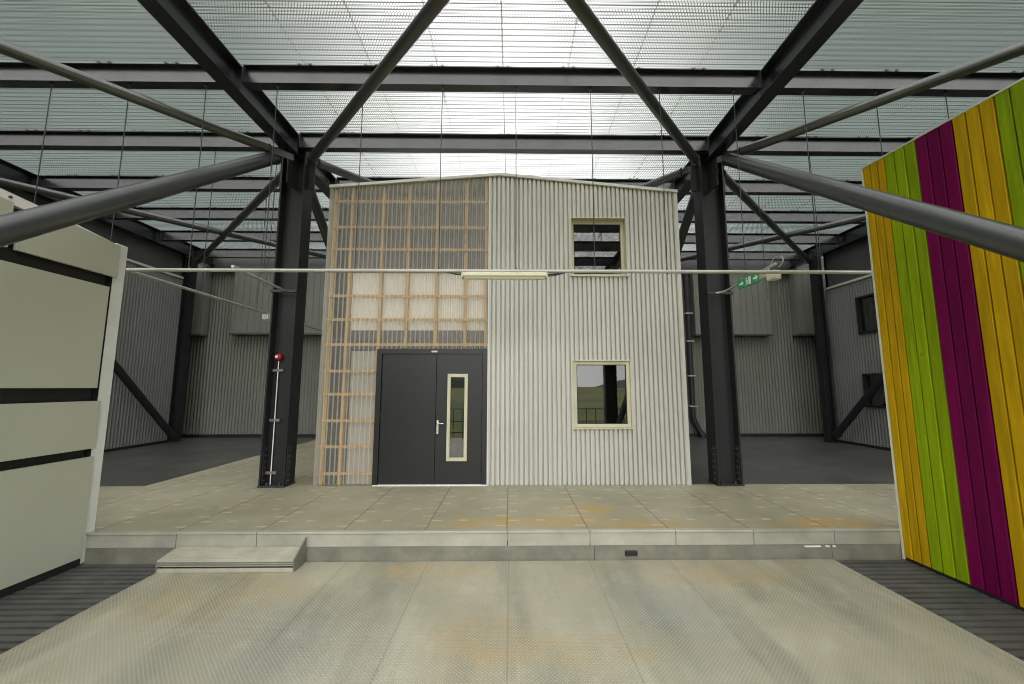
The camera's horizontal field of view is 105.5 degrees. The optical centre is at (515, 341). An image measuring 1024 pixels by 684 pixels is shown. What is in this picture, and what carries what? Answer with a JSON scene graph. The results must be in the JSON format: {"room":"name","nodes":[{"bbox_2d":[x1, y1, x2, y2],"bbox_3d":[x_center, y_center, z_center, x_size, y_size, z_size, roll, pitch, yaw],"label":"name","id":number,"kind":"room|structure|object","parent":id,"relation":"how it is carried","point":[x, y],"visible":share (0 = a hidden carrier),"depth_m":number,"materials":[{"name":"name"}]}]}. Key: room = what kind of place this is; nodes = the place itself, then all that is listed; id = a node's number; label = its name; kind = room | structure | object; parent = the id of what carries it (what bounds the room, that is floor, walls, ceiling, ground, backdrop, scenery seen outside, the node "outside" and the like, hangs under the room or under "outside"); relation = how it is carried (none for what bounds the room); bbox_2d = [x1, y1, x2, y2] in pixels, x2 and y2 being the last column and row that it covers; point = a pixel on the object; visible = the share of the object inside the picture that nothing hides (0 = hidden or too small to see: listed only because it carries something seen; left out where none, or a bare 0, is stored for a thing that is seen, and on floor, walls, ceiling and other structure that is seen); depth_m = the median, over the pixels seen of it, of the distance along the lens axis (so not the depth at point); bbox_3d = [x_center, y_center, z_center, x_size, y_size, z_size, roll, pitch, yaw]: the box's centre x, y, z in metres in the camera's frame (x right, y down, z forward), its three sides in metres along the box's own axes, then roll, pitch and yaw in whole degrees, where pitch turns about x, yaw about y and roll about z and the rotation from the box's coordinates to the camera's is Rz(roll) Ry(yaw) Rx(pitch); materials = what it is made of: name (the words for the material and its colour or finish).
{"room":"warehouse interior","nodes":[
{"label":"warehouse interior","id":0,"kind":"room"},
{"bbox_2d":[0,185,185,276],"bbox_3d":[-10.763,-0.681,5.779,1.820,5.778,13.600,0,-7,-1],"label":"wall","id":1,"kind":"structure","parent":0,"point":[140,250],"depth_m":10.11,"materials":[{"name":"grey metal"}]},
{"bbox_2d":[104,261,182,449],"bbox_3d":[-9.816,-0.084,5.144,0.031,5.050,12.450,0,-7,-1],"label":"wall","id":2,"kind":"structure","parent":0,"point":[150,309],"depth_m":10.35,"materials":[{"name":"grey metal"}]},
{"bbox_2d":[104,440,169,451],"bbox_3d":[-9.833,2.530,8.576,0.039,0.080,5.030,0,-7,-1],"label":"baseboard","id":3,"kind":"structure","parent":2,"relation":"attached to","point":[163,441],"depth_m":10.04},
{"bbox_2d":[126,258,183,278],"bbox_3d":[-9.811,-2.603,5.435,0.070,0.060,12.450,0,-7,-1],"label":"trim","id":4,"kind":"structure","parent":2,"relation":"attached to","point":[128,260],"depth_m":10.42,"materials":[{"name":"grey metal"}]},
{"bbox_2d":[100,437,315,485],"bbox_3d":[-8.746,2.769,9.136,5.750,0.298,6.190,0,-7,-1],"label":"floor","id":5,"kind":"structure","parent":0,"point":[150,464],"depth_m":8.39,"materials":[{"name":"grey concrete"}]},
{"bbox_2d":[167,257,197,441],"bbox_3d":[-9.766,0.153,11.427,0.244,5.418,0.238,0,-7,-1],"label":"steel column","id":6,"kind":"structure","parent":5,"relation":"on","point":[175,422],"depth_m":11.38,"materials":[{"name":"black metal"}]},
{"bbox_2d":[113,359,174,438],"bbox_3d":[-9.613,-0.097,8.822,0.190,5.140,5.013,0,-7,-1],"label":"tube","id":7,"kind":"object","parent":6,"relation":"attached to","point":[118,370],"visible":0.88,"depth_m":9.98,"materials":[{"name":"black metal"}]},
{"bbox_2d":[181,272,837,433],"bbox_3d":[-0.160,0.115,12.569,23.000,5.798,0.024,0,-7,-1],"label":"wall","id":8,"kind":"structure","parent":0,"point":[778,387],"depth_m":12.45,"materials":[{"name":"grey metal"}]},
{"bbox_2d":[191,266,212,336],"bbox_3d":[-10.492,-1.306,12.424,1.270,2.250,0.310,0,-7,-1],"label":"box","id":9,"kind":"object","parent":8,"relation":"attached to","point":[201,309],"visible":0.23,"depth_m":12.35,"materials":[{"name":"grey metal"}]},
{"bbox_2d":[229,266,325,335],"bbox_3d":[-7.157,-1.316,12.468,3.640,2.220,0.310,0,-7,-1],"label":"box","id":10,"kind":"object","parent":8,"relation":"attached to","point":[244,321],"visible":0.39,"depth_m":12.33,"materials":[{"name":"grey metal"}]},
{"bbox_2d":[181,433,823,437],"bbox_3d":[-0.159,2.932,12.173,23.000,0.110,0.060,0,-7,-1],"label":"baseboard","id":11,"kind":"structure","parent":8,"relation":"attached to","point":[741,434],"depth_m":12.07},
{"bbox_2d":[198,258,823,274],"bbox_3d":[-0.159,-2.523,12.774,23.000,0.530,0.120,0,-7,-1],"label":"trim","id":12,"kind":"structure","parent":8,"relation":"attached to","point":[218,262],"depth_m":12.65,"materials":[{"name":"black metal"}]},
{"bbox_2d":[689,268,772,336],"bbox_3d":[6.962,-1.295,12.648,2.480,2.220,0.310,0,-7,-1],"label":"box","id":13,"kind":"object","parent":8,"relation":"attached to","point":[751,312],"visible":0.62,"depth_m":12.51,"materials":[{"name":"grey metal"}]},
{"bbox_2d":[788,268,829,336],"bbox_3d":[9.641,-1.291,12.682,1.240,2.220,0.310,0,-7,-1],"label":"box","id":14,"kind":"object","parent":8,"relation":"attached to","point":[802,319],"visible":0.48,"depth_m":12.57,"materials":[{"name":"grey metal"}]},
{"bbox_2d":[0,559,1023,683],"bbox_3d":[-0.049,2.115,1.094,7.037,0.250,6.161,0,-7,-1],"label":"floor","id":15,"kind":"structure","parent":0,"point":[760,621],"depth_m":2.96,"materials":[{"name":"beige concrete"}]},
{"bbox_2d":[0,564,154,653],"bbox_3d":[-4.095,2.112,1.047,1.044,0.244,6.171,0,-7,-1],"label":"floor strip","id":16,"kind":"object","parent":15,"relation":"on","point":[27,612],"visible":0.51,"depth_m":3.47,"materials":[{"name":"grey metal"}]},
{"bbox_2d":[155,537,306,572],"bbox_3d":[-2.923,2.200,4.025,1.384,0.255,0.244,0,-7,-1],"label":"step","id":17,"kind":"structure","parent":15,"relation":"on","point":[179,559],"depth_m":3.93,"materials":[{"name":"concrete"}]},
{"bbox_2d":[80,440,905,564],"bbox_3d":[-0.307,2.775,8.131,19.000,0.557,8.001,0,-7,-1],"label":"raised platform","id":18,"kind":"object","parent":15,"relation":"on","point":[223,505],"visible":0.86,"depth_m":4.54,"materials":[{"name":"concrete"}]},
{"bbox_2d":[0,188,127,597],"bbox_3d":[-4.618,-0.024,1.403,0.220,4.071,6.100,0,-7,-1],"label":"wall","id":19,"kind":"structure","parent":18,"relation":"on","point":[61,291],"depth_m":3.81,"materials":[{"name":"white paint"}]},
{"bbox_2d":[257,149,315,487],"bbox_3d":[-3.792,-0.610,6.507,0.527,5.803,0.509,5,-8,-38],"label":"steel column","id":20,"kind":"structure","parent":18,"relation":"on","point":[297,179],"depth_m":6.44,"materials":[{"name":"metal"}]},
{"bbox_2d":[0,152,281,246],"bbox_3d":[-3.865,-0.783,2.845,0.224,5.521,6.734,0,-7,-1],"label":"tube","id":21,"kind":"object","parent":20,"relation":"attached to","point":[25,224],"visible":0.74,"depth_m":3.68,"materials":[{"name":"grey metal"}]},
{"bbox_2d":[0,40,293,160],"bbox_3d":[-6.155,-3.313,3.816,0.157,0.157,7.205,-6,-9,44],"label":"tube","id":22,"kind":"object","parent":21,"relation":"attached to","point":[7,49],"visible":0.88,"depth_m":4.98,"materials":[{"name":"grey metal"}]},
{"bbox_2d":[195,170,280,263],"bbox_3d":[-6.744,-2.689,9.210,7.598,0.157,0.157,-6,-9,41],"label":"tube","id":23,"kind":"object","parent":20,"relation":"attached to","point":[264,193],"visible":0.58,"depth_m":8.44,"materials":[{"name":"grey metal"}]},
{"bbox_2d":[0,177,325,258],"bbox_3d":[-6.962,-2.650,9.720,0.157,0.157,7.664,-6,-9,44],"label":"tube","id":24,"kind":"object","parent":23,"relation":"attached to","point":[3,182],"visible":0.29,"depth_m":8.61,"materials":[{"name":"grey metal"}]},
{"bbox_2d":[266,353,283,483],"bbox_3d":[-3.876,1.215,6.239,0.170,2.077,0.098,0,-7,-1],"label":"fire alarm","id":25,"kind":"object","parent":20,"relation":"attached to","point":[278,357],"visible":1,"depth_m":6.27,"materials":[{"name":"plastic"}]},
{"bbox_2d":[312,189,327,248],"bbox_3d":[-3.831,-0.375,9.508,0.196,4.805,5.753,0,-7,-1],"label":"tube","id":26,"kind":"object","parent":20,"relation":"attached to","point":[320,219],"visible":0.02,"depth_m":7.49,"materials":[{"name":"black metal"}]},
{"bbox_2d":[307,158,372,182],"bbox_3d":[-0.559,-2.664,9.423,0.157,0.157,8.344,-6,-9,43],"label":"tube","id":27,"kind":"object","parent":20,"relation":"attached to","point":[321,164],"visible":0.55,"depth_m":6.74,"materials":[{"name":"grey metal"}]},
{"bbox_2d":[307,0,449,165],"bbox_3d":[-0.216,-3.379,3.247,0.157,0.157,9.282,6,-9,-44],"label":"tube","id":28,"kind":"object","parent":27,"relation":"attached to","point":[431,9],"visible":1,"depth_m":4.56,"materials":[{"name":"grey metal"}]},
{"bbox_2d":[313,173,691,485],"bbox_3d":[-0.226,-0.029,9.049,5.998,5.234,5.324,0,-7,-1],"label":"shed","id":29,"kind":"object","parent":18,"relation":"on","point":[426,379],"visible":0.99,"depth_m":6.50,"materials":[{"name":"white metal"}]},
{"bbox_2d":[625,550,637,555],"bbox_3d":[1.246,2.278,4.197,0.130,0.050,0.032,0,-7,-1],"label":"socket","id":30,"kind":"object","parent":18,"relation":"attached to","point":[627,552],"depth_m":4.18,"materials":[{"name":"black plastic"}]},
{"bbox_2d":[690,154,744,485],"bbox_3d":[3.384,-0.599,6.598,0.527,5.803,0.509,-5,-8,37],"label":"steel column","id":31,"kind":"structure","parent":18,"relation":"on","point":[725,468],"depth_m":6.52,"materials":[{"name":"metal"}]},
{"bbox_2d":[564,0,699,166],"bbox_3d":[-0.075,-3.473,3.134,0.157,0.291,9.364,-6,-9,42],"label":"tube","id":32,"kind":"object","parent":31,"relation":"attached to","point":[581,9],"visible":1,"depth_m":4.62,"materials":[{"name":"grey metal"}]},
{"bbox_2d":[639,166,691,186],"bbox_3d":[0.302,-2.652,9.531,0.157,0.157,7.894,6,-9,-43],"label":"tube","id":33,"kind":"object","parent":31,"relation":"attached to","point":[680,172],"visible":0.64,"depth_m":6.92,"materials":[{"name":"grey metal"}]},
{"bbox_2d":[679,192,693,253],"bbox_3d":[3.346,-0.364,9.599,0.196,4.805,5.753,0,-7,-1],"label":"tube","id":34,"kind":"object","parent":31,"relation":"attached to","point":[689,212],"visible":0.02,"depth_m":7.61,"materials":[{"name":"black metal"}]},
{"bbox_2d":[707,256,783,294],"bbox_3d":[3.395,-0.907,5.762,0.420,0.316,1.501,0,-7,-1],"label":"bracket","id":35,"kind":"object","parent":31,"relation":"attached to","point":[770,277],"visible":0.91,"depth_m":5.23,"materials":[{"name":"white metal"}]},
{"bbox_2d":[738,268,769,289],"bbox_3d":[3.419,-0.908,5.606,0.032,0.143,0.720,0,-7,-1],"label":"exit sign","id":36,"kind":"object","parent":35,"relation":"hanging from","point":[754,278],"visible":0.86,"depth_m":5.65,"materials":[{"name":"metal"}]},
{"bbox_2d":[718,168,810,263],"bbox_3d":[6.195,-2.685,9.250,7.380,0.157,0.157,6,-9,-43],"label":"tube","id":37,"kind":"object","parent":31,"relation":"attached to","point":[730,183],"visible":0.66,"depth_m":8.34,"materials":[{"name":"grey metal"}]},
{"bbox_2d":[680,214,865,261],"bbox_3d":[6.463,-2.623,9.959,7.276,0.157,0.157,-6,-9,44],"label":"tube","id":38,"kind":"object","parent":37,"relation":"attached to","point":[860,218],"visible":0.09,"depth_m":9.50,"materials":[{"name":"grey metal"}]},
{"bbox_2d":[717,41,1023,163],"bbox_3d":[5.993,-3.295,3.972,7.284,0.157,0.157,-6,-9,43],"label":"tube","id":39,"kind":"object","parent":31,"relation":"attached to","point":[1016,50],"visible":0.83,"depth_m":4.99,"materials":[{"name":"grey metal"}]},
{"bbox_2d":[721,151,1023,261],"bbox_3d":[3.529,-0.827,2.945,0.224,5.472,6.733,0,-7,-1],"label":"tube","id":40,"kind":"object","parent":31,"relation":"attached to","point":[1001,238],"visible":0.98,"depth_m":3.46,"materials":[{"name":"grey metal"}]},
{"bbox_2d":[835,560,1023,660],"bbox_3d":[3.929,2.124,1.149,0.907,0.244,6.171,0,-7,-1],"label":"floor strip","id":41,"kind":"object","parent":15,"relation":"on","point":[999,623],"visible":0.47,"depth_m":3.41,"materials":[{"name":"grey metal"}]},
{"bbox_2d":[861,77,1023,610],"bbox_3d":[4.305,-0.228,1.493,0.134,4.497,6.020,0,-7,-1],"label":"striped wall","id":42,"kind":"structure","parent":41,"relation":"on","point":[950,312],"depth_m":3.71,"materials":[{"name":"multicoloured wood"}]},
{"bbox_2d":[0,0,1023,257],"bbox_3d":[-0.071,-3.598,5.977,23.000,0.020,14.549,0,-7,-1],"label":"ceiling","id":43,"kind":"structure","parent":0,"point":[775,247],"depth_m":5.17,"materials":[{"name":"grey metal"}]},
{"bbox_2d":[0,159,214,265],"bbox_3d":[-9.727,-3.445,5.634,0.200,0.360,14.050,0,-7,-1],"label":"girder","id":44,"kind":"object","parent":43,"relation":"attached to","point":[137,228],"visible":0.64,"depth_m":9.83,"materials":[{"name":"metal"}]},
{"bbox_2d":[0,61,222,89],"bbox_3d":[-6.721,-3.549,5.156,5.780,0.276,0.146,0,-7,-1],"label":"girder","id":45,"kind":"structure","parent":43,"relation":"attached to","point":[13,74],"depth_m":5.17,"materials":[{"name":"metal"}]},
{"bbox_2d":[34,83,53,203],"bbox_3d":[-6.133,-2.205,5.012,0.024,2.436,0.037,0,-7,-1],"label":"wire","id":46,"kind":"object","parent":45,"relation":"hanging from","point":[51,84],"visible":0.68,"depth_m":5.05,"materials":[{"name":"metal"}]},
{"bbox_2d":[110,84,131,240],"bbox_3d":[-5.115,-2.203,5.025,0.024,2.436,0.037,0,-7,-1],"label":"wire","id":47,"kind":"object","parent":45,"relation":"hanging from","point":[129,85],"visible":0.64,"depth_m":5.04,"materials":[{"name":"metal"}]},
{"bbox_2d":[187,85,207,272],"bbox_3d":[-4.110,-2.141,5.031,0.025,2.558,0.037,0,-7,-1],"label":"wire","id":48,"kind":"object","parent":45,"relation":"hanging from","point":[206,86],"visible":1,"depth_m":5.04,"materials":[{"name":"metal"}]},
{"bbox_2d":[0,129,279,151],"bbox_3d":[-6.739,-3.389,6.542,5.780,0.276,0.146,0,-7,-1],"label":"girder","id":49,"kind":"structure","parent":43,"relation":"attached to","point":[26,139],"depth_m":6.54,"materials":[{"name":"metal"}]},
{"bbox_2d":[200,150,215,291],"bbox_3d":[-5.075,-2.026,6.431,0.020,2.464,0.050,0,-7,-1],"label":"wire","id":50,"kind":"object","parent":49,"relation":"hanging from","point":[215,150],"visible":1,"depth_m":6.40,"materials":[{"name":"grey metal"}]},
{"bbox_2d":[266,165,276,284],"bbox_3d":[-4.035,-2.064,6.449,0.020,2.384,0.050,0,-7,-1],"label":"wire","id":51,"kind":"object","parent":49,"relation":"hanging from","point":[276,165],"visible":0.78,"depth_m":6.44,"materials":[{"name":"grey metal"}]},
{"bbox_2d":[36,174,322,192],"bbox_3d":[-6.757,-3.228,7.928,5.780,0.276,0.146,0,-7,-1],"label":"girder","id":52,"kind":"structure","parent":43,"relation":"attached to","point":[67,182],"depth_m":7.91,"materials":[{"name":"metal"}]},
{"bbox_2d":[256,198,266,308],"bbox_3d":[-5.093,-1.865,7.822,0.020,2.464,0.050,0,-7,-1],"label":"wire","id":53,"kind":"object","parent":52,"relation":"hanging from","point":[266,198],"visible":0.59,"depth_m":7.82,"materials":[{"name":"grey metal"}]},
{"bbox_2d":[107,206,328,220],"bbox_3d":[-6.774,-3.068,9.313,5.780,0.276,0.146,0,-7,-1],"label":"girder","id":54,"kind":"structure","parent":43,"relation":"attached to","point":[182,213],"depth_m":9.30,"materials":[{"name":"metal"}]},
{"bbox_2d":[137,0,303,161],"bbox_3d":[-3.720,-3.777,2.765,0.200,0.360,8.120,0,-7,-1],"label":"girder","id":55,"kind":"object","parent":43,"relation":"attached to","point":[178,18],"visible":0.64,"depth_m":4.88,"materials":[{"name":"metal"}]},
{"bbox_2d":[160,230,323,241],"bbox_3d":[-6.792,-2.908,10.699,5.780,0.276,0.146,0,-7,-1],"label":"girder","id":56,"kind":"structure","parent":43,"relation":"attached to","point":[165,235],"depth_m":10.68,"materials":[{"name":"metal"}]},
{"bbox_2d":[201,248,326,258],"bbox_3d":[-6.810,-2.747,12.084,5.780,0.276,0.146,0,-7,-1],"label":"girder","id":57,"kind":"structure","parent":43,"relation":"attached to","point":[217,252],"depth_m":12.06,"materials":[{"name":"metal"}]},
{"bbox_2d":[315,167,335,198],"bbox_3d":[-3.810,-2.967,9.763,0.200,0.360,5.890,0,-7,-1],"label":"girder","id":58,"kind":"object","parent":43,"relation":"attached to","point":[323,179],"visible":0.13,"depth_m":7.69,"materials":[{"name":"metal"}]},
{"bbox_2d":[241,63,761,94],"bbox_3d":[-0.156,-3.539,5.240,6.910,0.276,0.146,0,-7,-1],"label":"girder","id":59,"kind":"structure","parent":43,"relation":"attached to","point":[289,77],"depth_m":5.23,"materials":[{"name":"metal"}]},
{"bbox_2d":[262,86,278,272],"bbox_3d":[-3.171,-2.140,5.043,0.024,2.558,0.037,0,-7,-1],"label":"wire","id":60,"kind":"object","parent":59,"relation":"hanging from","point":[277,87],"visible":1,"depth_m":5.03,"materials":[{"name":"metal"}]},
{"bbox_2d":[354,106,362,272],"bbox_3d":[-2.034,-2.138,5.057,0.024,2.558,0.037,0,-7,-1],"label":"wire","id":61,"kind":"object","parent":59,"relation":"hanging from","point":[362,106],"visible":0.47,"depth_m":5.03,"materials":[{"name":"metal"}]},
{"bbox_2d":[438,87,443,273],"bbox_3d":[-0.976,-2.136,5.071,0.025,2.558,0.037,0,-7,-1],"label":"wire","id":62,"kind":"object","parent":59,"relation":"hanging from","point":[442,87],"visible":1,"depth_m":5.06,"materials":[{"name":"metal"}]},
{"bbox_2d":[515,88,516,268],"bbox_3d":[0.003,-2.135,5.083,0.024,2.558,0.037,0,-7,-1],"label":"wire","id":63,"kind":"object","parent":59,"relation":"hanging from","point":[515,88],"visible":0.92,"depth_m":5.09,"materials":[{"name":"metal"}]},
{"bbox_2d":[590,89,595,273],"bbox_3d":[1.008,-2.134,5.096,0.024,2.558,0.037,0,-7,-1],"label":"wire","id":64,"kind":"object","parent":59,"relation":"hanging from","point":[590,89],"visible":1,"depth_m":5.09,"materials":[{"name":"metal"}]},
{"bbox_2d":[658,89,667,273],"bbox_3d":[1.935,-2.132,5.107,0.026,2.558,0.037,0,-7,-1],"label":"wire","id":65,"kind":"object","parent":59,"relation":"hanging from","point":[659,89],"visible":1,"depth_m":5.10,"materials":[{"name":"metal"}]},
{"bbox_2d":[732,90,746,274],"bbox_3d":[2.939,-2.131,5.120,0.024,2.558,0.037,0,-7,-1],"label":"wire","id":66,"kind":"object","parent":59,"relation":"hanging from","point":[733,91],"visible":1,"depth_m":5.11,"materials":[{"name":"metal"}]},
{"bbox_2d":[299,132,708,154],"bbox_3d":[-0.174,-3.379,6.625,6.910,0.276,0.146,0,-7,-1],"label":"girder","id":67,"kind":"structure","parent":43,"relation":"attached to","point":[396,142],"depth_m":6.62,"materials":[{"name":"metal"}]},
{"bbox_2d":[336,176,674,188],"bbox_3d":[-0.192,-3.219,8.011,6.910,0.276,0.146,0,-7,-1],"label":"girder","id":68,"kind":"structure","parent":43,"relation":"attached to","point":[339,180],"depth_m":7.99,"materials":[{"name":"metal"}]},
{"bbox_2d":[674,161,691,202],"bbox_3d":[3.349,-2.957,9.854,0.200,0.360,5.890,0,-7,-1],"label":"girder","id":69,"kind":"object","parent":43,"relation":"attached to","point":[682,184],"visible":0.17,"depth_m":7.82,"materials":[{"name":"metal"}]},
{"bbox_2d":[680,250,801,260],"bbox_3d":[6.209,-2.728,12.250,5.560,0.276,0.146,0,-7,-1],"label":"girder","id":70,"kind":"structure","parent":43,"relation":"attached to","point":[756,255],"depth_m":12.27,"materials":[{"name":"metal"}]},
{"bbox_2d":[684,233,839,244],"bbox_3d":[6.227,-2.888,10.864,5.560,0.276,0.146,0,-7,-1],"label":"girder","id":71,"kind":"structure","parent":43,"relation":"attached to","point":[733,238],"depth_m":10.88,"materials":[{"name":"metal"}]},
{"bbox_2d":[678,210,865,223],"bbox_3d":[6.245,-3.049,9.479,5.560,0.276,0.146,0,-7,-1],"label":"girder","id":72,"kind":"structure","parent":43,"relation":"attached to","point":[732,216],"depth_m":9.48,"materials":[{"name":"metal"}]},
{"bbox_2d":[687,179,861,195],"bbox_3d":[6.262,-3.209,8.093,5.560,0.276,0.146,0,-7,-1],"label":"girder","id":73,"kind":"structure","parent":43,"relation":"attached to","point":[751,187],"depth_m":8.08,"materials":[{"name":"metal"}]},
{"bbox_2d":[758,196,767,298],"bbox_3d":[5.056,-1.965,7.964,0.020,2.234,0.050,0,-7,-1],"label":"wire","id":74,"kind":"object","parent":73,"relation":"hanging from","point":[758,196],"visible":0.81,"depth_m":7.97,"materials":[{"name":"grey metal"}]},
{"bbox_2d":[702,0,863,164],"bbox_3d":[3.439,-3.767,2.856,0.200,0.360,8.120,0,-7,-1],"label":"girder","id":75,"kind":"object","parent":43,"relation":"attached to","point":[823,18],"visible":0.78,"depth_m":4.90,"materials":[{"name":"metal"}]},
{"bbox_2d":[726,135,914,156],"bbox_3d":[6.280,-3.369,6.707,5.560,0.276,0.146,0,-7,-1],"label":"girder","id":76,"kind":"structure","parent":43,"relation":"attached to","point":[796,146],"depth_m":6.69,"materials":[{"name":"metal"}]},
{"bbox_2d":[809,155,822,279],"bbox_3d":[5.074,-2.126,6.573,0.020,2.234,0.050,0,-7,-1],"label":"wire","id":77,"kind":"object","parent":76,"relation":"hanging from","point":[809,155],"visible":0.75,"depth_m":6.54,"materials":[{"name":"grey metal"}]},
{"bbox_2d":[789,224,867,267],"bbox_3d":[9.181,-3.417,5.875,0.200,0.360,14.050,0,-7,-1],"label":"girder","id":78,"kind":"object","parent":43,"relation":"attached to","point":[857,233],"visible":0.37,"depth_m":10.87,"materials":[{"name":"metal"}]},
{"bbox_2d":[778,69,1023,96],"bbox_3d":[6.298,-3.530,5.322,5.560,0.276,0.146,0,-7,-1],"label":"girder","id":79,"kind":"structure","parent":43,"relation":"attached to","point":[822,82],"depth_m":5.30,"materials":[{"name":"metal"}]},
{"bbox_2d":[801,91,820,274],"bbox_3d":[3.891,-2.129,5.132,0.024,2.558,0.037,0,-7,-1],"label":"wire","id":80,"kind":"object","parent":79,"relation":"hanging from","point":[802,92],"visible":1,"depth_m":5.14,"materials":[{"name":"metal"}]},
{"bbox_2d":[873,91,882,155],"bbox_3d":[4.883,-2.188,5.152,0.024,2.436,0.037,0,-7,-1],"label":"wire","id":81,"kind":"object","parent":79,"relation":"hanging from","point":[875,92],"visible":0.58,"depth_m":5.23,"materials":[{"name":"metal"}]},
{"bbox_2d":[943,92,948,118],"bbox_3d":[5.848,-2.187,5.164,0.024,2.436,0.037,0,-7,-1],"label":"wire","id":82,"kind":"object","parent":79,"relation":"hanging from","point":[945,93],"visible":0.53,"depth_m":5.28,"materials":[{"name":"metal"}]},
{"bbox_2d":[689,437,894,483],"bbox_3d":[7.078,2.793,9.337,8.600,0.298,6.190,0,-7,-1],"label":"floor","id":83,"kind":"structure","parent":0,"point":[765,460],"depth_m":8.06,"materials":[{"name":"grey concrete"}]},
{"bbox_2d":[683,274,706,437],"bbox_3d":[5.683,0.377,12.377,0.480,5.203,0.250,0,-7,-1],"label":"downpipe","id":84,"kind":"object","parent":83,"relation":"on","point":[687,313],"visible":0.97,"depth_m":12.34,"materials":[{"name":"grey metal"}]},
{"bbox_2d":[809,255,838,442],"bbox_3d":[8.887,0.136,11.277,0.244,5.418,0.218,0,-7,-1],"label":"steel column","id":85,"kind":"structure","parent":83,"relation":"on","point":[817,289],"depth_m":11.23,"materials":[{"name":"black metal"}]},
{"bbox_2d":[832,372,883,439],"bbox_3d":[8.921,-0.112,8.685,0.190,5.141,5.063,0,-7,-1],"label":"tube","id":86,"kind":"object","parent":85,"relation":"attached to","point":[875,386],"visible":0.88,"depth_m":10.01,"materials":[{"name":"black metal"}]},
{"bbox_2d":[823,238,870,287],"bbox_3d":[10.415,-0.650,6.049,2.220,5.778,13.600,0,-7,-1],"label":"wall","id":87,"kind":"structure","parent":0,"point":[856,256],"depth_m":10.81,"materials":[{"name":"grey metal"}]},
{"bbox_2d":[825,276,890,447],"bbox_3d":[9.284,0.093,5.243,0.032,4.720,12.200,0,-7,-1],"label":"wall","id":88,"kind":"structure","parent":0,"point":[853,354],"depth_m":10.62,"materials":[{"name":"grey metal"}]},
{"bbox_2d":[824,274,871,290],"bbox_3d":[9.279,-2.261,5.516,0.070,0.060,12.200,0,-7,-1],"label":"trim","id":89,"kind":"structure","parent":88,"relation":"attached to","point":[869,275],"depth_m":10.73,"materials":[{"name":"grey metal"}]},
{"bbox_2d":[838,440,890,450],"bbox_3d":[9.206,2.544,8.694,0.039,0.080,4.780,0,-7,-1],"label":"baseboard","id":90,"kind":"structure","parent":88,"relation":"attached to","point":[841,441],"depth_m":10.17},
{"bbox_2d":[855,293,877,333],"bbox_3d":[9.281,-0.767,9.898,0.210,1.400,1.550,0,-7,-1],"label":"window","id":91,"kind":"structure","parent":88,"relation":"in","point":[865,304],"depth_m":10.33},
{"bbox_2d":[861,296,877,331],"bbox_3d":[9.366,-0.767,9.899,0.040,1.400,1.550,0,-7,-1],"label":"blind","id":92,"kind":"object","parent":91,"relation":"attached to","point":[869,317],"depth_m":10.28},
{"bbox_2d":[862,373,885,407],"bbox_3d":[9.281,1.206,9.680,0.210,1.270,1.570,0,-7,-1],"label":"window","id":93,"kind":"structure","parent":88,"relation":"in","point":[878,400],"depth_m":10.10,"materials":[{"name":"black glass"}]},
{"bbox_2d":[868,375,885,405],"bbox_3d":[9.366,1.206,9.681,0.040,1.270,1.570,0,-7,-1],"label":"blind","id":94,"kind":"object","parent":93,"relation":"attached to","point":[878,399],"depth_m":10.05,"materials":[{"name":"black"}]},
{"label":"outside","id":95,"kind":"structure","parent":0,"visible":0},
{"bbox_2d":[125,268,321,330],"bbox_3d":[-5.098,-0.613,7.707,0.044,0.074,5.500,0,-7,-1],"label":"cable conduit","id":96,"kind":"object","parent":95,"point":[135,273],"visible":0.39,"depth_m":6.21,"materials":[{"name":"grey metal"}]},
{"bbox_2d":[262,314,270,319],"bbox_3d":[-5.101,-0.507,7.995,0.120,0.105,0.164,0,-7,-1],"label":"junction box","id":97,"kind":"object","parent":96,"relation":"attached to","point":[264,316],"visible":0.9,"depth_m":7.92,"materials":[{"name":"white paint"}]},
{"bbox_2d":[126,268,871,273],"bbox_3d":[-0.151,-0.898,4.934,9.420,0.051,0.048,0,-7,-1],"label":"cable conduit","id":98,"kind":"object","parent":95,"point":[127,269],"visible":0.91,"depth_m":4.91,"materials":[{"name":"grey metal"}]},
{"bbox_2d":[231,265,296,292],"bbox_3d":[-3.771,-0.891,5.647,0.440,0.094,1.515,0,-7,-1],"label":"holding arm","id":99,"kind":"object","parent":98,"relation":"on","point":[281,290],"visible":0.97,"depth_m":5.90},
{"bbox_2d":[448,272,564,279],"bbox_3d":[-0.131,-0.847,4.923,1.701,0.105,0.116,0,-7,-1],"label":"strip light","id":100,"kind":"object","parent":98,"relation":"attached to","point":[464,275],"visible":1,"depth_m":4.88,"materials":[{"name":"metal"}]},
{"bbox_2d":[464,276,544,279],"bbox_3d":[-0.139,-0.811,4.920,1.015,0.033,0.094,0,-7,-1],"label":"diffuser","id":101,"kind":"object","parent":100,"relation":"attached to","point":[465,277],"depth_m":4.89,"materials":[{"name":"white plastic"}]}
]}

